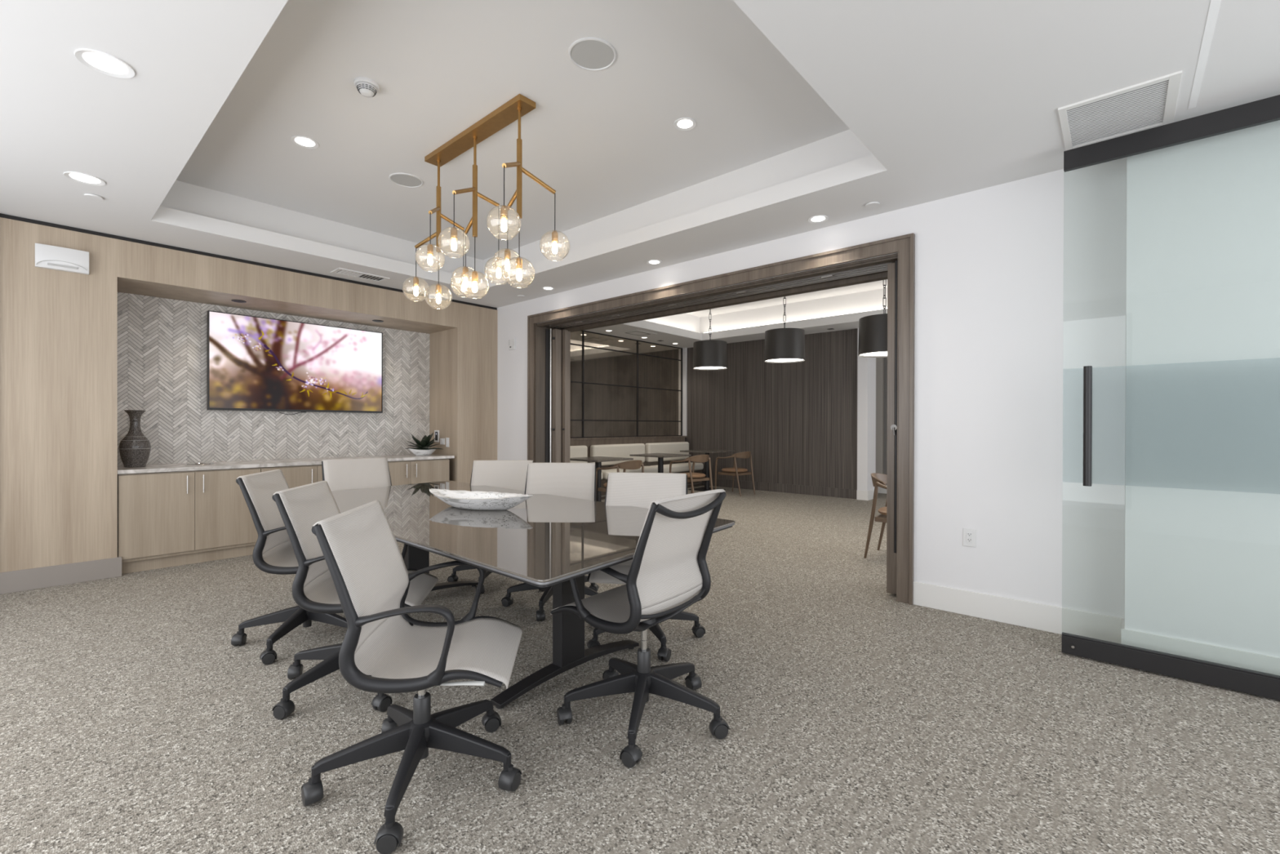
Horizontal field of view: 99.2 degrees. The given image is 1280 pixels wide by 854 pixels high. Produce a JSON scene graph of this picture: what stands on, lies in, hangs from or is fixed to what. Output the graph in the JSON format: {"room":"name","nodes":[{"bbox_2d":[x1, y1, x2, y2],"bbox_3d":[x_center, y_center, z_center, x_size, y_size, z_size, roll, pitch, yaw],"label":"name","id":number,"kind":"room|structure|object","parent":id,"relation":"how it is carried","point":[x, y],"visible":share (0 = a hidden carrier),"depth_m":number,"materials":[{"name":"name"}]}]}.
{"room":"conference room","nodes":[
{"label":"conference room","id":0,"kind":"room"},
{"bbox_2d":[0,217,497,572],"bbox_3d":[-3.609,-0.158,5.862,0.828,2.768,4.276,0,0,41],"label":"wall","id":1,"kind":"structure","parent":0,"point":[59,329],"depth_m":4.37,"materials":[{"name":"brown wood"}]},
{"bbox_2d":[0,555,121,594],"bbox_3d":[-4.603,1.149,4.334,0.314,0.158,0.668,0,0,41],"label":"baseboard","id":2,"kind":"structure","parent":1,"relation":"attached to","point":[12,581],"depth_m":4.21,"materials":[{"name":"beige wood"}]},
{"bbox_2d":[35,243,88,275],"bbox_3d":[-4.465,-1.298,4.209,0.069,0.172,0.286,0,0,41],"label":"emergency light","id":3,"kind":"object","parent":1,"relation":"attached to","point":[46,256],"visible":1,"depth_m":4.19,"materials":[{"name":"white plastic"}]},
{"bbox_2d":[231,299,246,302],"bbox_3d":[-3.924,-1.229,5.324,0.120,0.006,0.120,0,0,41],"label":"recessed light","id":4,"kind":"object","parent":1,"relation":"in","point":[233,300],"visible":1,"depth_m":5.32,"materials":[{"name":"black metal"}]},
{"bbox_2d":[0,213,497,310],"bbox_3d":[-3.610,-1.558,5.862,0.816,0.032,4.275,0,0,41],"label":"trim","id":5,"kind":"structure","parent":1,"relation":"attached to","point":[2,215],"depth_m":4.92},
{"bbox_2d":[372,320,383,322],"bbox_3d":[-3.043,-1.230,6.321,0.120,0.006,0.120,0,0,41],"label":"recessed light","id":6,"kind":"object","parent":1,"relation":"in","point":[377,321],"visible":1,"depth_m":6.34,"materials":[{"name":"black metal"}]},
{"bbox_2d":[434,430,439,442],"bbox_3d":[-2.643,0.119,7.080,0.110,0.155,0.014,0,0,41],"label":"panel","id":7,"kind":"object","parent":1,"relation":"attached to","point":[436,432],"visible":0.88,"depth_m":7.07,"materials":[{"name":"white plastic"}]},
{"bbox_2d":[440,438,444,444],"bbox_3d":[-2.537,0.185,6.988,0.116,0.080,0.011,0,0,41],"label":"light switch","id":8,"kind":"object","parent":1,"relation":"attached to","point":[442,440],"visible":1,"depth_m":6.98,"materials":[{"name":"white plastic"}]},
{"bbox_2d":[445,437,448,447],"bbox_3d":[-2.443,0.195,6.906,0.074,0.118,0.009,0,0,41],"label":"wall outlet","id":9,"kind":"object","parent":1,"relation":"attached to","point":[446,438],"visible":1,"depth_m":6.90,"materials":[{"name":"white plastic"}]},
{"bbox_2d":[117,292,429,465],"bbox_3d":[-3.804,-0.440,6.075,0.012,1.589,3.056,0,0,41],"label":"wall","id":10,"kind":"structure","parent":0,"point":[162,342],"depth_m":5.49,"materials":[{"name":"tile"}]},
{"bbox_2d":[207,310,382,414],"bbox_3d":[-3.748,-0.645,6.059,0.088,1.020,1.702,0,0,41],"label":"television","id":11,"kind":"object","parent":10,"relation":"attached to","point":[255,363],"visible":1,"depth_m":5.94,"materials":[{"name":"multicoloured glass"}]},
{"bbox_2d":[0,484,1279,853],"bbox_3d":[1.433,1.279,5.406,10.200,0.080,13.000,0,0,41],"label":"floor","id":12,"kind":"structure","parent":0,"point":[860,719],"depth_m":2.19,"materials":[{"name":"carpet"}]},
{"bbox_2d":[117,467,260,573],"bbox_3d":[-4.217,0.809,5.074,0.723,0.835,0.993,0,0,41],"label":"base cabinet","id":13,"kind":"object","parent":12,"relation":"on","point":[166,519],"visible":0.91,"depth_m":4.79,"materials":[{"name":"brown wood"}]},
{"bbox_2d":[123,457,451,474],"bbox_3d":[-3.569,0.388,5.827,0.658,0.005,2.991,0,0,41],"label":"trim","id":14,"kind":"structure","parent":13,"relation":"on","point":[450,458],"depth_m":5.14,"materials":[{"name":"white stone"}]},
{"bbox_2d":[117,453,454,474],"bbox_3d":[-3.553,0.370,5.831,0.691,0.032,3.019,0,0,41],"label":"countertop","id":15,"kind":"structure","parent":14,"relation":"on","point":[122,469],"depth_m":5.31,"materials":[{"name":"white stone"}]},
{"bbox_2d":[118,409,151,466],"bbox_3d":[-4.484,0.103,4.834,0.212,0.504,0.212,0,0,28],"label":"vase","id":16,"kind":"object","parent":15,"relation":"on","point":[135,448],"visible":1,"depth_m":4.79,"materials":[{"name":"grey ceramic"}]},
{"bbox_2d":[186,462,213,464],"bbox_3d":[-4.206,0.351,5.209,0.208,0.004,0.208,0,0,41],"label":"grommet","id":17,"kind":"object","parent":15,"relation":"on","point":[192,463],"visible":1,"depth_m":5.23,"materials":[{"name":"silver metal"}]},
{"bbox_2d":[408,447,437,455],"bbox_3d":[-2.703,0.307,6.790,0.150,0.091,0.380,0,0,41],"label":"bowl","id":18,"kind":"object","parent":15,"relation":"on","point":[419,451],"depth_m":6.73,"materials":[{"name":"white stone"}]},
{"bbox_2d":[404,432,442,455],"bbox_3d":[-2.728,0.210,6.787,0.466,0.285,0.417,0,0,41],"label":"potted plant","id":19,"kind":"object","parent":15,"relation":"on","point":[422,449],"visible":1,"depth_m":6.73,"materials":[{"name":"green plant"}]},
{"bbox_2d":[231,469,347,664],"bbox_3d":[-1.964,0.749,3.175,0.692,0.976,0.713,0,0,-13],"label":"office chair","id":20,"kind":"object","parent":12,"relation":"on","point":[273,553],"visible":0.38,"depth_m":3.06,"materials":[{"name":"beige fabric"}]},
{"bbox_2d":[260,464,322,488],"bbox_3d":[-3.563,0.808,5.814,0.723,0.835,0.978,0,0,41],"label":"base cabinet","id":21,"kind":"object","parent":12,"relation":"on","point":[295,476],"visible":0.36,"depth_m":5.48,"materials":[{"name":"brown wood"}]},
{"bbox_2d":[271,480,438,719],"bbox_3d":[-1.375,0.758,2.660,0.725,0.962,0.714,0,0,-9],"label":"office chair","id":22,"kind":"object","parent":12,"relation":"on","point":[300,508],"visible":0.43,"depth_m":2.46,"materials":[{"name":"white fabric"}]},
{"bbox_2d":[321,457,391,490],"bbox_3d":[-2.237,0.751,4.391,0.714,0.964,0.712,0,0,-44],"label":"office chair","id":23,"kind":"object","parent":12,"relation":"on","point":[340,474],"visible":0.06,"depth_m":4.51,"materials":[{"name":"white fabric"}]},
{"bbox_2d":[301,500,522,853],"bbox_3d":[-0.774,0.766,1.912,0.730,0.954,0.687,0,0,-7],"label":"office chair","id":24,"kind":"object","parent":12,"relation":"on","point":[384,649],"visible":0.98,"depth_m":1.86,"materials":[{"name":"beige fabric"}]},
{"bbox_2d":[387,458,449,485],"bbox_3d":[-2.914,0.808,6.550,0.723,0.835,0.980,0,0,41],"label":"base cabinet","id":25,"kind":"object","parent":12,"relation":"on","point":[406,472],"visible":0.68,"depth_m":6.41,"materials":[{"name":"brown wood"}]},
{"bbox_2d":[447,460,533,593],"bbox_3d":[-1.163,0.761,4.349,0.714,0.950,0.718,0,0,-3],"label":"office chair","id":26,"kind":"object","parent":12,"relation":"on","point":[509,474],"visible":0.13,"depth_m":4.54,"materials":[{"name":"beige fabric"}]},
{"bbox_2d":[331,480,735,708],"bbox_3d":[-1.011,0.864,3.326,3.133,0.750,1.446,0,0,41],"label":"conference table","id":27,"kind":"object","parent":12,"relation":"on","point":[544,540],"visible":0.63,"depth_m":2.66,"materials":[{"name":"brown glass"}]},
{"bbox_2d":[429,488,532,510],"bbox_3d":[-0.974,0.440,3.288,0.770,0.097,0.360,0,0,23],"label":"decorative bowl","id":28,"kind":"object","parent":27,"relation":"on","point":[466,500],"visible":1,"depth_m":3.18,"materials":[{"name":"white ceramic"}]},
{"bbox_2d":[501,462,599,621],"bbox_3d":[-0.601,0.754,3.799,0.708,0.968,0.715,0,0,0],"label":"office chair","id":29,"kind":"object","parent":12,"relation":"on","point":[573,480],"visible":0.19,"depth_m":3.99,"materials":[{"name":"beige fabric"}]},
{"bbox_2d":[569,456,633,502],"bbox_3d":[-0.636,0.851,8.287,0.760,0.750,0.760,0,0,41],"label":"cafe table","id":30,"kind":"object","parent":12,"relation":"on","point":[597,460],"visible":0.53,"depth_m":8.24,"materials":[{"name":"grey stone"}]},
{"bbox_2d":[595,459,644,498],"bbox_3d":[-0.241,0.835,7.417,0.556,0.792,0.602,0,0,43],"label":"dining chair","id":31,"kind":"object","parent":12,"relation":"on","point":[631,464],"visible":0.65,"depth_m":7.23,"materials":[{"name":"brown wood"}]},
{"bbox_2d":[569,435,703,499],"bbox_3d":[-0.454,0.707,9.774,0.616,1.030,4.810,0,0,41],"label":"bench","id":32,"kind":"object","parent":12,"relation":"on","point":[615,446],"visible":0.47,"depth_m":10.24,"materials":[{"name":"beige leather"}]},
{"bbox_2d":[569,445,587,462],"bbox_3d":[-1.427,0.503,8.852,0.135,0.370,1.480,0,0,41],"label":"cushion","id":33,"kind":"object","parent":32,"relation":"on","point":[575,451],"depth_m":9.19,"materials":[{"name":"beige fabric"}]},
{"bbox_2d":[589,443,644,465],"bbox_3d":[-0.393,0.502,10.023,0.135,0.370,1.379,0,0,41],"label":"cushion","id":34,"kind":"object","parent":32,"relation":"on","point":[609,450],"depth_m":9.90,"materials":[{"name":"beige fabric"}]},
{"bbox_2d":[601,466,657,479],"bbox_3d":[-0.217,0.820,9.842,0.350,0.145,1.459,0,0,41],"label":"seat cushion","id":35,"kind":"object","parent":32,"relation":"on","point":[646,468],"depth_m":9.68,"materials":[{"name":"beige fabric"}]},
{"bbox_2d":[644,441,688,462],"bbox_3d":[0.567,0.501,11.110,0.135,0.370,1.336,0,0,41],"label":"cushion","id":36,"kind":"object","parent":32,"relation":"on","point":[673,447],"depth_m":10.99,"materials":[{"name":"beige fabric"}]},
{"bbox_2d":[650,462,703,472],"bbox_3d":[0.742,0.820,10.928,0.350,0.145,1.416,0,0,41],"label":"seat cushion","id":37,"kind":"object","parent":32,"relation":"on","point":[681,467],"depth_m":10.84,"materials":[{"name":"beige fabric"}]},
{"bbox_2d":[550,488,729,768],"bbox_3d":[0.041,0.758,2.354,0.717,0.972,0.688,0,0,39],"label":"office chair","id":38,"kind":"object","parent":12,"relation":"on","point":[668,573],"visible":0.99,"depth_m":2.25,"materials":[{"name":"white fabric"}]},
{"bbox_2d":[586,472,705,661],"bbox_3d":[0.041,0.766,3.215,0.696,0.951,0.728,0,0,-1],"label":"office chair","id":39,"kind":"object","parent":12,"relation":"on","point":[623,489],"visible":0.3,"depth_m":3.38,"materials":[{"name":"beige fabric"}]},
{"bbox_2d":[629,453,691,472],"bbox_3d":[0.356,0.850,9.412,0.760,0.750,0.760,0,0,41],"label":"cafe table","id":40,"kind":"object","parent":12,"relation":"on","point":[660,456],"visible":0.64,"depth_m":9.37,"materials":[{"name":"brown wood"}]},
{"bbox_2d":[669,454,712,493],"bbox_3d":[0.856,0.834,8.871,0.602,0.792,0.556,0,0,-41],"label":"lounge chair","id":41,"kind":"object","parent":12,"relation":"on","point":[700,458],"visible":0.84,"depth_m":8.70,"materials":[{"name":"brown wood"}]},
{"bbox_2d":[680,448,733,491],"bbox_3d":[1.308,0.842,10.626,0.760,0.765,0.760,0,0,41],"label":"cafe table","id":42,"kind":"object","parent":12,"relation":"on","point":[706,487],"visible":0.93,"depth_m":10.58,"materials":[{"name":"black metal"}]},
{"bbox_2d":[715,451,755,496],"bbox_3d":[1.754,0.833,9.948,0.602,0.792,0.556,0,0,-43],"label":"lounge chair","id":43,"kind":"object","parent":12,"relation":"on","point":[726,471],"visible":0.98,"depth_m":9.82,"materials":[{"name":"brown wood"}]},
{"bbox_2d":[863,472,886,558],"bbox_3d":[2.474,0.848,5.152,0.556,0.792,0.602,0,0,39],"label":"chair","id":44,"kind":"object","parent":12,"relation":"on","point":[878,479],"visible":0.31,"depth_m":5.11,"materials":[{"name":"brown wood"}]},
{"bbox_2d":[0,0,1279,307],"bbox_3d":[-0.722,-1.809,2.571,9.500,0.500,5.700,0,0,41],"label":"ceiling","id":45,"kind":"structure","parent":0,"point":[802,110],"depth_m":3.09,"materials":[{"name":"paint"}]},
{"bbox_2d":[63,171,106,185],"bbox_3d":[-3.499,-1.567,3.432,0.188,0.010,0.188,0,0,41],"label":"recessed light","id":46,"kind":"object","parent":45,"relation":"in","point":[77,177],"visible":1,"depth_m":3.43,"materials":[{"name":"white plastic"}]},
{"bbox_2d":[84,193,102,200],"bbox_3d":[-3.711,-1.563,3.698,0.092,0.012,0.092,0,0,41],"label":"cap","id":47,"kind":"object","parent":45,"relation":"attached to","point":[90,196],"visible":1,"depth_m":3.69,"materials":[{"name":"paint"}]},
{"bbox_2d":[74,48,135,78],"bbox_3d":[-2.296,-1.561,2.338,0.188,0.010,0.188,0,0,41],"label":"recessed light","id":48,"kind":"object","parent":45,"relation":"in","point":[104,64],"visible":1,"depth_m":2.34,"materials":[{"name":"white plastic"}]},
{"bbox_2d":[290,135,319,148],"bbox_3d":[-2.311,-1.965,3.754,0.168,0.010,0.168,0,0,41],"label":"recessed light","id":49,"kind":"object","parent":45,"relation":"in","point":[302,142],"visible":1,"depth_m":3.75,"materials":[{"name":"white plastic"}]},
{"bbox_2d":[330,267,390,282],"bbox_3d":[-2.889,-1.567,5.633,0.230,0.010,0.500,0,0,41],"label":"ceiling vent","id":50,"kind":"object","parent":45,"relation":"in","point":[340,271],"visible":1,"depth_m":5.62,"materials":[{"name":"metal"}]},
{"bbox_2d":[353,76,379,97],"bbox_3d":[-1.565,-1.931,3.118,0.132,0.062,0.132,0,0,41],"label":"smoke detector","id":51,"kind":"object","parent":45,"relation":"attached to","point":[367,87],"visible":1,"depth_m":3.09,"materials":[{"name":"white plastic"}]},
{"bbox_2d":[388,173,422,187],"bbox_3d":[-1.862,-1.962,4.335,0.252,0.008,0.252,0,0,41],"label":"ceiling speaker","id":52,"kind":"object","parent":45,"relation":"attached to","point":[404,180],"visible":1,"depth_m":4.33,"materials":[{"name":"white plastic"}]},
{"bbox_2d":[402,93,569,308],"bbox_3d":[-1.149,-1.408,3.648,1.566,1.108,0.641,0,0,41],"label":"chandelier","id":53,"kind":"object","parent":45,"relation":"hanging from","point":[513,110],"visible":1,"depth_m":3.58,"materials":[{"name":"gold metal"}]},
{"bbox_2d":[413,276,418,287],"bbox_3d":[-1.679,-1.089,4.080,0.040,0.072,0.040,0,0,41],"label":"socket","id":54,"kind":"object","parent":53,"relation":"attached to","point":[415,280],"depth_m":4.07,"materials":[{"name":"gold metal"}]},
{"bbox_2d":[426,244,433,255],"bbox_3d":[-1.421,-1.202,3.689,0.040,0.072,0.040,0,0,41],"label":"socket","id":55,"kind":"object","parent":53,"relation":"attached to","point":[429,247],"depth_m":3.67,"materials":[{"name":"gold metal"}]},
{"bbox_2d":[435,283,441,294],"bbox_3d":[-1.461,-1.001,3.947,0.040,0.072,0.040,0,0,41],"label":"socket","id":56,"kind":"object","parent":53,"relation":"attached to","point":[438,287],"depth_m":3.93,"materials":[{"name":"gold metal"}]},
{"bbox_2d":[450,226,457,239],"bbox_3d":[-1.156,-1.202,3.382,0.040,0.072,0.040,0,0,41],"label":"socket","id":57,"kind":"object","parent":53,"relation":"attached to","point":[453,231],"depth_m":3.37,"materials":[{"name":"gold metal"}]},
{"bbox_2d":[460,272,464,282],"bbox_3d":[-1.316,-1.115,4.061,0.040,0.072,0.040,0,0,41],"label":"socket","id":58,"kind":"object","parent":53,"relation":"attached to","point":[462,279],"depth_m":4.04,"materials":[{"name":"gold metal"}]},
{"bbox_2d":[462,266,468,277],"bbox_3d":[-1.207,-1.073,3.768,0.040,0.072,0.040,0,0,41],"label":"socket","id":59,"kind":"object","parent":53,"relation":"attached to","point":[465,269],"depth_m":3.75,"materials":[{"name":"gold metal"}]},
{"bbox_2d":[471,270,478,282],"bbox_3d":[-1.099,-1.001,3.622,0.040,0.072,0.040,0,0,41],"label":"socket","id":60,"kind":"object","parent":53,"relation":"attached to","point":[474,274],"depth_m":3.61,"materials":[{"name":"gold metal"}]},
{"bbox_2d":[495,257,502,268],"bbox_3d":[-0.960,-1.117,3.697,0.040,0.072,0.040,0,0,41],"label":"socket","id":61,"kind":"object","parent":53,"relation":"attached to","point":[499,261],"depth_m":3.68,"materials":[{"name":"gold metal"}]},
{"bbox_2d":[500,205,507,219],"bbox_3d":[-0.762,-1.201,3.050,0.040,0.072,0.040,0,0,41],"label":"socket","id":62,"kind":"object","parent":53,"relation":"attached to","point":[504,211],"depth_m":3.04,"materials":[{"name":"gold metal"}]},
{"bbox_2d":[504,248,511,261],"bbox_3d":[-0.851,-1.107,3.498,0.040,0.072,0.040,0,0,41],"label":"socket","id":63,"kind":"object","parent":53,"relation":"attached to","point":[507,252],"depth_m":3.48,"materials":[{"name":"gold metal"}]},
{"bbox_2d":[515,257,522,270],"bbox_3d":[-0.731,-0.990,3.293,0.040,0.072,0.040,0,0,41],"label":"socket","id":64,"kind":"object","parent":53,"relation":"attached to","point":[518,260],"depth_m":3.28,"materials":[{"name":"gold metal"}]},
{"bbox_2d":[551,230,558,243],"bbox_3d":[-0.532,-1.188,3.401,0.040,0.072,0.040,0,0,41],"label":"socket","id":65,"kind":"object","parent":53,"relation":"attached to","point":[554,234],"depth_m":3.38,"materials":[{"name":"gold metal"}]},
{"bbox_2d":[541,286,555,290],"bbox_3d":[-1.040,-1.568,6.159,0.148,0.010,0.148,0,0,41],"label":"recessed light","id":66,"kind":"object","parent":45,"relation":"in","point":[547,288],"visible":1,"depth_m":6.16,"materials":[{"name":"white plastic"}]},
{"bbox_2d":[568,37,616,71],"bbox_3d":[-0.250,-1.954,2.861,0.252,0.008,0.252,0,0,41],"label":"ceiling speaker","id":67,"kind":"object","parent":45,"relation":"attached to","point":[591,54],"visible":1,"depth_m":2.86,"materials":[{"name":"white plastic"}]},
{"bbox_2d":[646,259,662,264],"bbox_3d":[0.136,-1.563,5.161,0.148,0.010,0.148,0,0,41],"label":"recessed light","id":68,"kind":"object","parent":45,"relation":"in","point":[654,262],"visible":1,"depth_m":5.17,"materials":[{"name":"white plastic"}]},
{"bbox_2d":[673,117,696,130],"bbox_3d":[0.291,-1.958,3.517,0.148,0.010,0.148,0,0,41],"label":"recessed light","id":69,"kind":"object","parent":45,"relation":"in","point":[684,125],"visible":1,"depth_m":3.52,"materials":[{"name":"white plastic"}]},
{"bbox_2d":[808,215,828,223],"bbox_3d":[1.334,-1.557,4.076,0.148,0.010,0.148,0,0,41],"label":"recessed light","id":70,"kind":"object","parent":45,"relation":"in","point":[816,220],"visible":1,"depth_m":4.08,"materials":[{"name":"white plastic"}]},
{"bbox_2d":[865,201,879,208],"bbox_3d":[1.623,-1.550,3.799,0.092,0.012,0.092,0,0,41],"label":"cap","id":71,"kind":"object","parent":45,"relation":"attached to","point":[873,204],"visible":1,"depth_m":3.79,"materials":[{"name":"paint"}]},
{"bbox_2d":[1057,70,1182,150],"bbox_3d":[2.372,-1.547,2.707,0.430,0.010,0.530,0,0,41],"label":"ceiling vent","id":72,"kind":"object","parent":45,"relation":"in","point":[1151,104],"visible":0.91,"depth_m":2.67,"materials":[{"name":"metal"}]},
{"bbox_2d":[1187,0,1221,109],"bbox_3d":[1.604,-1.549,1.424,0.028,0.002,3.260,0,0,41],"label":"trim","id":73,"kind":"structure","parent":45,"relation":"attached to","point":[1215,5],"depth_m":2.24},
{"bbox_2d":[682,347,687,435],"bbox_3d":[0.958,-0.755,11.731,0.100,1.889,0.045,0,0,41],"label":"wall","id":74,"kind":"structure","parent":0,"point":[684,349],"depth_m":11.70,"materials":[{"name":"white paint"}]},
{"bbox_2d":[583,279,887,347],"bbox_3d":[2.952,-1.974,7.864,8.600,0.580,7.100,0,0,41],"label":"ceiling","id":75,"kind":"structure","parent":0,"point":[686,329],"depth_m":9.66,"materials":[{"name":"paint"}]},
{"bbox_2d":[617,329,655,336],"bbox_3d":[-0.040,-1.693,9.840,0.440,0.008,0.560,0,0,41],"label":"ceiling vent","id":76,"kind":"object","parent":75,"relation":"in","point":[634,332],"visible":1,"depth_m":9.84,"materials":[{"name":"metal"}]},
{"bbox_2d":[693,308,727,369],"bbox_3d":[1.011,-1.513,7.845,0.494,1.338,0.494,0,0,41],"label":"drum pendant","id":77,"kind":"object","parent":75,"relation":"hanging from","point":[709,354],"visible":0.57,"depth_m":7.65,"materials":[{"name":"black fabric"}]},
{"bbox_2d":[694,366,725,368],"bbox_3d":[1.010,-0.859,7.846,0.478,0.001,0.478,0,0,41],"label":"diffuser","id":78,"kind":"object","parent":77,"relation":"attached to","point":[702,367],"depth_m":7.90,"materials":[{"name":"white plastic"}]},
{"bbox_2d":[655,308,883,333],"bbox_3d":[1.979,-1.834,7.556,5.430,0.014,3.830,0,0,41],"label":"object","id":79,"kind":"object","parent":75,"relation":"in","point":[881,308],"visible":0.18,"depth_m":9.41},
{"bbox_2d":[764,296,804,363],"bbox_3d":[1.806,-1.506,6.796,0.494,1.364,0.494,0,0,41],"label":"drum pendant","id":80,"kind":"object","parent":75,"relation":"hanging from","point":[782,345],"visible":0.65,"depth_m":6.60,"materials":[{"name":"black fabric"}]},
{"bbox_2d":[766,358,803,361],"bbox_3d":[1.805,-0.839,6.798,0.478,0.001,0.478,0,0,41],"label":"diffuser","id":81,"kind":"object","parent":80,"relation":"attached to","point":[781,359],"depth_m":6.87,"materials":[{"name":"white plastic"}]},
{"bbox_2d":[857,279,887,357],"bbox_3d":[2.480,-1.456,5.520,0.494,1.444,0.494,0,0,41],"label":"drum pendant","id":82,"kind":"object","parent":75,"relation":"hanging from","point":[873,329],"visible":0.42,"depth_m":5.38,"materials":[{"name":"brown metal"}]},
{"bbox_2d":[859,351,887,355],"bbox_3d":[2.479,-0.749,5.522,0.478,0.001,0.478,0,0,41],"label":"diffuser","id":83,"kind":"object","parent":82,"relation":"attached to","point":[877,353],"depth_m":5.59,"materials":[{"name":"white plastic"}]},
{"bbox_2d":[684,328,857,489],"bbox_3d":[2.404,-0.233,10.584,3.690,2.920,0.150,0,0,41],"label":"wall","id":84,"kind":"structure","parent":0,"point":[797,421],"depth_m":10.23,"materials":[{"name":"brown wood"}]},
{"bbox_2d":[702,478,857,498],"bbox_3d":[2.366,1.147,10.511,3.640,0.160,0.012,0,0,41],"label":"baseboard","id":85,"kind":"structure","parent":84,"relation":"attached to","point":[779,487],"depth_m":10.13,"materials":[{"name":"brown wood"}]},
{"bbox_2d":[497,157,1126,618],"bbox_3d":[0.204,-0.415,5.652,7.220,3.300,0.457,0,0,41],"label":"wall","id":86,"kind":"structure","parent":0,"point":[1020,284],"depth_m":3.47,"materials":[{"name":"white paint"}]},
{"bbox_2d":[508,338,515,350],"bbox_3d":[-1.637,-1.055,6.955,0.130,0.135,0.026,0,0,41],"label":"wall thermostat","id":87,"kind":"object","parent":86,"relation":"attached to","point":[512,343],"visible":1,"depth_m":6.93,"materials":[{"name":"white plastic"}]},
{"bbox_2d":[545,328,570,462],"bbox_3d":[-1.032,-0.006,6.805,0.157,2.430,0.284,0,0,41],"label":"door","id":88,"kind":"structure","parent":86,"relation":"in","point":[557,342],"depth_m":6.78,"materials":[{"name":"brown wood"}]},
{"bbox_2d":[533,253,897,541],"bbox_3d":[0.429,-0.009,5.444,4.184,2.490,0.471,0,0,41],"label":"trim","id":89,"kind":"structure","parent":86,"relation":"attached to","point":[539,328],"depth_m":5.34,"materials":[{"name":"brown wood"}]},
{"bbox_2d":[548,262,891,328],"bbox_3d":[0.431,-1.229,5.467,4.020,0.010,0.167,0,0,41],"label":"trim","id":90,"kind":"structure","parent":86,"relation":"attached to","point":[886,268],"depth_m":5.03,"materials":[{"name":"wood"}]},
{"bbox_2d":[527,232,915,604],"bbox_3d":[0.269,-0.062,5.266,4.394,2.597,0.036,0,0,41],"label":"trim","id":91,"kind":"structure","parent":86,"relation":"attached to","point":[903,245],"depth_m":3.87,"materials":[{"name":"brown wood"}]},
{"bbox_2d":[886,260,897,594],"bbox_3d":[1.885,0.007,4.019,0.088,2.428,0.200,0,0,41],"label":"door","id":92,"kind":"structure","parent":86,"relation":"in","point":[892,268],"depth_m":3.99,"materials":[{"name":"brown wood"}]},
{"bbox_2d":[963,528,976,546],"bbox_3d":[2.178,0.732,3.598,0.076,0.117,0.010,0,0,41],"label":"wall outlet","id":93,"kind":"object","parent":86,"relation":"attached to","point":[969,535],"visible":1,"depth_m":3.59,"materials":[{"name":"white plastic"}]},
{"bbox_2d":[966,532,972,542],"bbox_3d":[2.176,0.732,3.596,0.034,0.069,0.004,0,0,41],"label":"receptacle","id":94,"kind":"object","parent":93,"relation":"attached to","point":[969,535],"depth_m":3.59,"materials":[{"name":"white plastic"}]},
{"bbox_2d":[913,581,1279,675],"bbox_3d":[3.157,1.170,2.589,3.487,0.160,0.227,0,0,41],"label":"baseboard","id":95,"kind":"structure","parent":86,"relation":"attached to","point":[1057,620],"depth_m":3.24,"materials":[{"name":"white wood"}]},
{"bbox_2d":[857,327,875,490],"bbox_3d":[3.897,-0.226,9.359,0.170,2.920,0.410,0,0,41],"label":"wall","id":96,"kind":"structure","parent":0,"point":[866,366],"depth_m":9.23,"materials":[{"name":"white paint"}]},
{"bbox_2d":[856,488,874,500],"bbox_3d":[3.895,1.154,9.352,0.185,0.160,0.425,0,0,41],"label":"baseboard","id":97,"kind":"structure","parent":96,"relation":"attached to","point":[860,495],"depth_m":9.20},
{"bbox_2d":[875,357,884,474],"bbox_3d":[5.759,-0.220,8.522,5.250,2.920,1.200,0,0,41],"label":"wall","id":98,"kind":"structure","parent":0,"point":[879,361],"depth_m":10.17,"materials":[{"name":"grey paint"}]},
{"bbox_2d":[877,484,886,493],"bbox_3d":[6.071,1.160,8.768,5.100,0.160,0.020,0,0,41],"label":"baseboard","id":99,"kind":"structure","parent":98,"relation":"attached to","point":[881,490],"depth_m":10.14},
{"bbox_2d":[884,357,887,484],"bbox_3d":[4.569,-0.307,10.097,0.080,2.760,0.014,0,0,41],"label":"trim","id":100,"kind":"structure","parent":98,"relation":"attached to","point":[885,358],"depth_m":10.10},
{"bbox_2d":[1124,120,1279,657],"bbox_3d":[3.769,-0.398,2.362,2.480,3.300,0.670,0,0,41],"label":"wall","id":101,"kind":"structure","parent":0,"point":[1202,449],"depth_m":2.74,"materials":[{"name":"glass"}]},
{"bbox_2d":[1061,94,1279,700],"bbox_3d":[2.796,-0.134,2.552,1.289,2.747,0.093,0,0,41],"label":"door","id":102,"kind":"structure","parent":101,"relation":"in","point":[1267,110],"depth_m":2.72,"materials":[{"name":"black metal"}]},
{"bbox_3d":[-0.107,-0.239,10.767,0.183,2.920,6.800,0,0,41],"label":"wall","id":103,"kind":"structure","parent":0,"visible":0},
{"bbox_2d":[569,330,682,438],"bbox_3d":[-0.683,-0.753,9.947,0.036,1.888,4.796,0,0,41],"label":"wall panel","id":104,"kind":"object","parent":103,"relation":"attached to","point":[620,386],"visible":0.61,"depth_m":10.37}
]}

